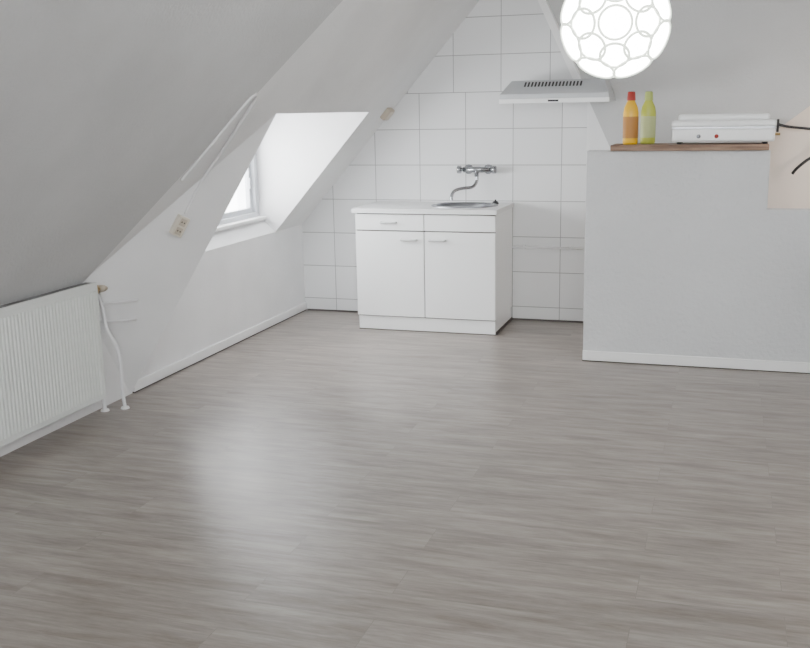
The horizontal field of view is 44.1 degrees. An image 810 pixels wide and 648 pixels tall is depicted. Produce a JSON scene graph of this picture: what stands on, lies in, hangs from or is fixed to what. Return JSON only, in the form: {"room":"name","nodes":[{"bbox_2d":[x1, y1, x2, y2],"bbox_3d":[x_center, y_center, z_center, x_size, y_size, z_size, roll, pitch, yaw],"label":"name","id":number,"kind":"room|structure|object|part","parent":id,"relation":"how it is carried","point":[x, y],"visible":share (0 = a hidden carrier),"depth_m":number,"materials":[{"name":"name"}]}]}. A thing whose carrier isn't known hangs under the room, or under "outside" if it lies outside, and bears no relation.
{"room":"studio apartment","nodes":[
{"label":"studio apartment","id":0,"kind":"room"},
{"bbox_2d":[0,225,304,456],"bbox_3d":[-2.226,0.461,3.826,0.120,0.690,9.000,3,13,17],"label":"wall","id":1,"kind":"structure","parent":0,"point":[234,288],"depth_m":6.74,"materials":[{"name":"white paint"}]},
{"bbox_2d":[0,281,137,446],"bbox_3d":[-1.764,0.220,4.858,0.145,0.716,1.501,3,13,20],"label":"radiator","id":2,"kind":"object","parent":1,"relation":"attached to","point":[52,363],"visible":1,"depth_m":4.86,"materials":[{"name":"white metal"}]},
{"bbox_2d":[0,282,91,306],"bbox_3d":[-1.817,-0.089,4.644,0.058,0.012,1.195,3,13,17],"label":"grille","id":3,"kind":"object","parent":2,"relation":"attached to","point":[85,287],"depth_m":4.87,"materials":[{"name":"grey metal"}]},
{"bbox_2d":[169,214,189,237],"bbox_3d":[-1.229,-0.534,5.451,0.060,0.133,0.113,8,15,37],"label":"wall socket","id":4,"kind":"object","parent":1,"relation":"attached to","point":[180,223],"visible":1,"depth_m":5.43,"materials":[{"name":"beige plastic"}]},
{"bbox_2d":[84,114,275,393],"bbox_3d":[-1.207,-0.348,5.466,0.765,1.554,0.900,3,13,17],"label":"wall","id":5,"kind":"structure","parent":1,"relation":"attached to","point":[156,266],"depth_m":5.53,"materials":[{"name":"white paint"}]},
{"bbox_2d":[132,302,306,392],"bbox_3d":[-1.176,0.106,6.891,0.016,0.057,2.507,3,13,17],"label":"baseboard","id":6,"kind":"structure","parent":1,"relation":"attached to","point":[170,369],"depth_m":6.60,"materials":[{"name":"white wood"}]},
{"bbox_2d":[205,220,274,250],"bbox_3d":[-1.258,-0.581,6.747,0.120,0.120,1.550,3,13,17],"label":"cap","id":7,"kind":"object","parent":1,"relation":"on","point":[221,238],"depth_m":7.00,"materials":[{"name":"white paint"}]},
{"bbox_2d":[215,216,266,231],"bbox_3d":[-1.293,-0.638,6.746,0.070,0.023,1.530,3,13,17],"label":"sill","id":8,"kind":"structure","parent":1,"relation":"on","point":[258,218],"depth_m":7.08,"materials":[{"name":"white"}]},
{"bbox_2d":[307,309,583,322],"bbox_3d":[0.334,-0.063,7.708,2.350,0.012,0.007,3,13,17],"label":"trim","id":9,"kind":"structure","parent":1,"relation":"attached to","point":[307,309],"depth_m":7.53,"materials":[{"name":"grey"}]},
{"bbox_2d":[0,0,342,305],"bbox_3d":[-1.190,-1.092,2.286,2.629,2.968,7.390,3,13,17],"label":"sloped ceiling","id":10,"kind":"structure","parent":0,"point":[105,105],"depth_m":4.21,"materials":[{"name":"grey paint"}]},
{"bbox_2d":[181,93,258,214],"bbox_3d":[-0.979,-0.887,5.281,0.469,0.637,0.264,-1,12,2],"label":"cable conduit","id":11,"kind":"object","parent":10,"relation":"attached to","point":[255,95],"visible":1,"depth_m":5.19,"materials":[{"name":"white paint"}]},
{"bbox_2d":[91,0,359,273],"bbox_3d":[-1.297,-1.085,2.086,2.695,3.027,6.950,3,13,17],"label":"slope","id":12,"kind":"object","parent":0,"point":[277,90],"visible":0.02,"depth_m":5.31,"materials":[{"name":"white paint"}]},
{"bbox_2d":[237,112,368,233],"bbox_3d":[-0.987,-0.946,6.579,1.064,1.054,1.750,3,13,17],"label":"window recess","id":13,"kind":"object","parent":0,"point":[296,148],"visible":0.29,"depth_m":7.29,"materials":[{"name":"white paint"}]},
{"bbox_2d":[218,154,258,225],"bbox_3d":[-1.361,-0.997,6.690,0.080,0.779,1.530,3,13,17],"label":"window","id":14,"kind":"structure","parent":13,"relation":"attached to","point":[253,165],"depth_m":7.35,"materials":[{"name":"grey paint"}]},
{"bbox_3d":[-1.236,-0.787,7.146,0.035,0.035,0.590,3,13,17],"label":"sash","id":15,"kind":"part","parent":14,"relation":"part of","materials":[{"name":"white plastic"}]},
{"bbox_3d":[-1.355,-0.650,6.763,0.080,0.070,1.530,3,13,17],"label":"frame bottom","id":16,"kind":"part","parent":14,"relation":"part of","materials":[{"name":"white plastic"}]},
{"bbox_3d":[-1.157,-1.149,7.340,0.035,0.590,0.035,3,13,17],"label":"sash","id":17,"kind":"part","parent":14,"relation":"part of","materials":[{"name":"white plastic"}]},
{"bbox_2d":[246,177,250,188],"bbox_3d":[-1.141,-1.029,7.304,0.030,0.080,0.020,3,13,17],"label":"lock","id":18,"kind":"object","parent":14,"relation":"attached to","point":[248,179],"visible":1,"depth_m":7.30,"materials":[{"name":"silver metal"}]},
{"bbox_2d":[276,111,383,230],"bbox_3d":[-0.555,-1.187,7.541,0.840,0.931,0.600,3,13,17],"label":"slope","id":19,"kind":"object","parent":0,"point":[372,121],"visible":0.57,"depth_m":7.48,"materials":[{"name":"white paint"}]},
{"bbox_2d":[380,108,394,119],"bbox_3d":[-0.130,-1.553,7.398,0.088,0.093,0.095,3,13,17],"label":"junction box","id":20,"kind":"object","parent":19,"relation":"attached to","point":[388,112],"visible":1,"depth_m":7.36,"materials":[{"name":"beige plastic"}]},
{"bbox_3d":[-0.114,-1.537,7.396,0.052,0.058,0.075,3,13,17],"label":"box lid","id":21,"kind":"part","parent":20,"relation":"part of","materials":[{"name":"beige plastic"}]},
{"bbox_2d":[0,310,809,647],"bbox_3d":[0.301,0.944,3.246,5.790,0.100,9.250,3,13,17],"label":"floor","id":22,"kind":"structure","parent":0,"point":[317,479],"depth_m":4.03,"materials":[{"name":"grey laminate"}]},
{"bbox_2d":[351,199,513,335],"bbox_3d":[0.215,-0.445,7.334,1.058,0.918,0.617,3,13,17],"label":"base cabinet","id":23,"kind":"object","parent":22,"relation":"on","point":[423,266],"visible":1,"depth_m":7.09,"materials":[{"name":"white laminate"}]},
{"bbox_3d":[-0.121,-0.716,7.072,0.126,0.016,0.037,3,13,17],"label":"handle drawer","id":24,"kind":"part","parent":23,"relation":"part of","materials":[{"name":"white plastic"}]},
{"bbox_3d":[-0.110,-0.722,7.098,0.508,0.112,0.020,3,13,17],"label":"drawer","id":25,"kind":"part","parent":23,"relation":"part of","materials":[{"name":"white laminate"}]},
{"bbox_3d":[-0.104,-0.359,7.175,0.508,0.612,0.020,3,13,17],"label":"door","id":26,"kind":"part","parent":23,"relation":"part of","materials":[{"name":"white laminate"}]},
{"bbox_3d":[0.024,-0.592,7.052,0.126,0.016,0.037,3,13,17],"label":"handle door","id":27,"kind":"part","parent":23,"relation":"part of","materials":[{"name":"white plastic"}]},
{"bbox_2d":[351,201,513,214],"bbox_3d":[0.211,-0.845,7.258,1.058,0.032,0.597,3,13,17],"label":"countertop","id":28,"kind":"structure","parent":23,"relation":"on","point":[393,207],"depth_m":7.07,"materials":[{"name":"white laminate"}]},
{"bbox_2d":[431,199,498,207],"bbox_3d":[0.429,-0.799,7.210,0.486,0.181,0.396,3,13,17],"label":"sink","id":29,"kind":"object","parent":28,"relation":"in","point":[495,204],"depth_m":7.32,"materials":[{"name":"silver metal"}]},
{"bbox_3d":[0.224,-0.582,6.990,0.126,0.016,0.037,3,13,17],"label":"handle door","id":30,"kind":"part","parent":23,"relation":"part of","materials":[{"name":"white plastic"}]},
{"bbox_2d":[424,215,495,231],"bbox_3d":[0.380,-0.698,6.944,0.508,0.112,0.020,3,13,17],"label":"drawer","id":31,"kind":"object","parent":23,"relation":"in","point":[432,223],"depth_m":6.93,"materials":[{"name":"white laminate"}]},
{"bbox_3d":[0.386,-0.335,7.021,0.508,0.612,0.020,3,13,17],"label":"door","id":32,"kind":"part","parent":23,"relation":"part of","materials":[{"name":"white laminate"}]},
{"bbox_2d":[302,91,586,320],"bbox_3d":[0.261,-0.896,7.619,2.225,1.681,0.120,3,13,17],"label":"tiles","id":33,"kind":"structure","parent":0,"point":[537,150],"depth_m":7.42,"materials":[{"name":"white tile"}]},
{"bbox_2d":[450,164,496,200],"bbox_3d":[0.502,-1.034,7.311,0.303,0.252,0.251,3,13,17],"label":"faucet","id":34,"kind":"object","parent":33,"relation":"attached to","point":[488,169],"visible":1,"depth_m":7.34,"materials":[{"name":"silver metal"}]},
{"bbox_3d":[0.401,-1.141,7.389,0.027,0.056,0.056,3,13,17],"label":"tap handle","id":35,"kind":"part","parent":34,"relation":"part of","materials":[{"name":"silver metal"}]},
{"bbox_3d":[0.432,-1.000,7.316,0.255,0.187,0.032,-8,14,-31],"label":"swan spout","id":36,"kind":"part","parent":34,"relation":"part of","materials":[{"name":"silver metal"}]},
{"bbox_3d":[0.652,-1.128,7.311,0.027,0.056,0.056,3,13,17],"label":"tap handle","id":37,"kind":"part","parent":34,"relation":"part of","materials":[{"name":"silver metal"}]},
{"bbox_2d":[512,245,583,250],"bbox_3d":[1.051,-0.561,7.350,0.523,0.030,0.040,3,13,17],"label":"gas pipe","id":38,"kind":"object","parent":33,"relation":"attached to","point":[569,248],"visible":1,"depth_m":7.34,"materials":[{"name":"white metal"}]},
{"bbox_2d":[406,0,572,93],"bbox_3d":[0.651,-2.442,7.155,1.348,1.523,0.120,3,13,17],"label":"tiles","id":39,"kind":"structure","parent":0,"point":[498,43],"depth_m":7.18,"materials":[{"name":"white tile"}]},
{"bbox_2d":[583,102,609,320],"bbox_3d":[1.769,-1.784,6.936,0.975,3.651,0.120,3,13,17],"label":"plaster","id":40,"kind":"object","parent":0,"point":[596,139],"visible":0.11,"depth_m":7.10,"materials":[{"name":"white paint"}]},
{"bbox_2d":[547,0,809,145],"bbox_3d":[1.728,-2.251,6.756,2.190,2.641,0.050,3,13,17],"label":"wall","id":41,"kind":"structure","parent":0,"point":[718,56],"depth_m":6.70,"materials":[{"name":"grey paint"}]},
{"bbox_2d":[277,0,478,112],"bbox_3d":[0.434,-2.416,6.119,1.930,2.162,2.150,3,13,17],"label":"sloped ceiling","id":42,"kind":"structure","parent":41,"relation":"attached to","point":[382,47],"depth_m":6.25,"materials":[{"name":"white paint"}]},
{"bbox_2d":[499,78,615,103],"bbox_3d":[1.051,-1.592,6.843,0.736,0.153,0.454,3,13,17],"label":"hood","id":43,"kind":"object","parent":41,"relation":"attached to","point":[565,90],"visible":0.97,"depth_m":6.68,"materials":[{"name":"grey metal"}]},
{"bbox_2d":[538,0,581,78],"bbox_3d":[1.037,-2.087,6.973,0.490,0.964,0.130,3,13,17],"label":"trim","id":44,"kind":"structure","parent":41,"relation":"attached to","point":[544,5],"depth_m":6.92,"materials":[{"name":"white"}]},
{"bbox_2d":[583,150,809,361],"bbox_3d":[2.487,-0.350,5.784,2.862,1.300,0.110,3,13,17],"label":"wall partition","id":45,"kind":"structure","parent":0,"point":[686,254],"depth_m":5.96,"materials":[{"name":"paint"}]},
{"bbox_2d":[610,142,768,150],"bbox_3d":[1.689,-1.054,5.951,0.890,0.034,0.295,3,13,17],"label":"wooden shelf","id":46,"kind":"object","parent":45,"relation":"on","point":[618,146],"visible":0.91,"depth_m":5.83,"materials":[{"name":"brown wood"}]},
{"bbox_2d":[622,91,638,144],"bbox_3d":[1.350,-1.231,5.979,0.092,0.310,0.064,3,13,17],"label":"bottle","id":47,"kind":"object","parent":46,"relation":"on","point":[631,113],"visible":1,"depth_m":5.96,"materials":[{"name":"orange"}]},
{"bbox_2d":[640,91,655,143],"bbox_3d":[1.468,-1.245,6.035,0.092,0.310,0.064,3,13,17],"label":"bottle","id":48,"kind":"object","parent":46,"relation":"on","point":[648,111],"visible":1,"depth_m":6.01,"materials":[{"name":"yellow"}]},
{"bbox_2d":[672,113,779,143],"bbox_3d":[1.898,-1.156,5.915,0.610,0.172,0.290,3,13,17],"label":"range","id":49,"kind":"object","parent":46,"relation":"on","point":[725,127],"visible":0.99,"depth_m":5.79,"materials":[{"name":"white metal"}]},
{"bbox_2d":[582,350,809,373],"bbox_3d":[2.479,0.262,5.854,2.862,0.062,0.014,3,13,17],"label":"baseboard","id":50,"kind":"structure","parent":45,"relation":"attached to","point":[716,362],"depth_m":6.07,"materials":[{"name":"white wood"}]},
{"bbox_2d":[767,106,809,208],"bbox_3d":[3.211,-1.393,6.553,2.040,2.995,0.120,3,13,17],"label":"wall","id":51,"kind":"structure","parent":0,"point":[790,148],"depth_m":6.76,"materials":[{"name":"beige paint"}]},
{"bbox_2d":[776,119,809,174],"bbox_3d":[2.706,-1.179,6.646,0.461,0.366,0.100,3,13,17],"label":"wall bracket","id":52,"kind":"object","parent":51,"relation":"attached to","point":[778,123],"visible":1,"depth_m":6.63,"materials":[{"name":"black"}]},
{"bbox_3d":[2.487,-1.324,6.671,0.015,0.085,0.024,3,13,17],"label":"plate","id":53,"kind":"part","parent":52,"relation":"part of","materials":[{"name":"black metal"}]},
{"bbox_3d":[2.696,-1.288,6.585,0.453,0.072,0.023,3,13,17],"label":"arm","id":54,"kind":"part","parent":52,"relation":"part of","materials":[{"name":"black metal"}]},
{"bbox_3d":[1.596,-1.178,2.282,2.695,3.027,9.100,3,13,17],"label":"slope","id":55,"kind":"object","parent":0,"visible":0},
{"bbox_2d":[560,0,671,78],"bbox_3d":[0.827,-1.898,3.845,0.435,1.855,0.433,3,13,17],"label":"pendant lamp","id":56,"kind":"object","parent":55,"relation":"hanging from","point":[607,39],"visible":1,"depth_m":3.85,"materials":[{"name":"white"}]}
]}

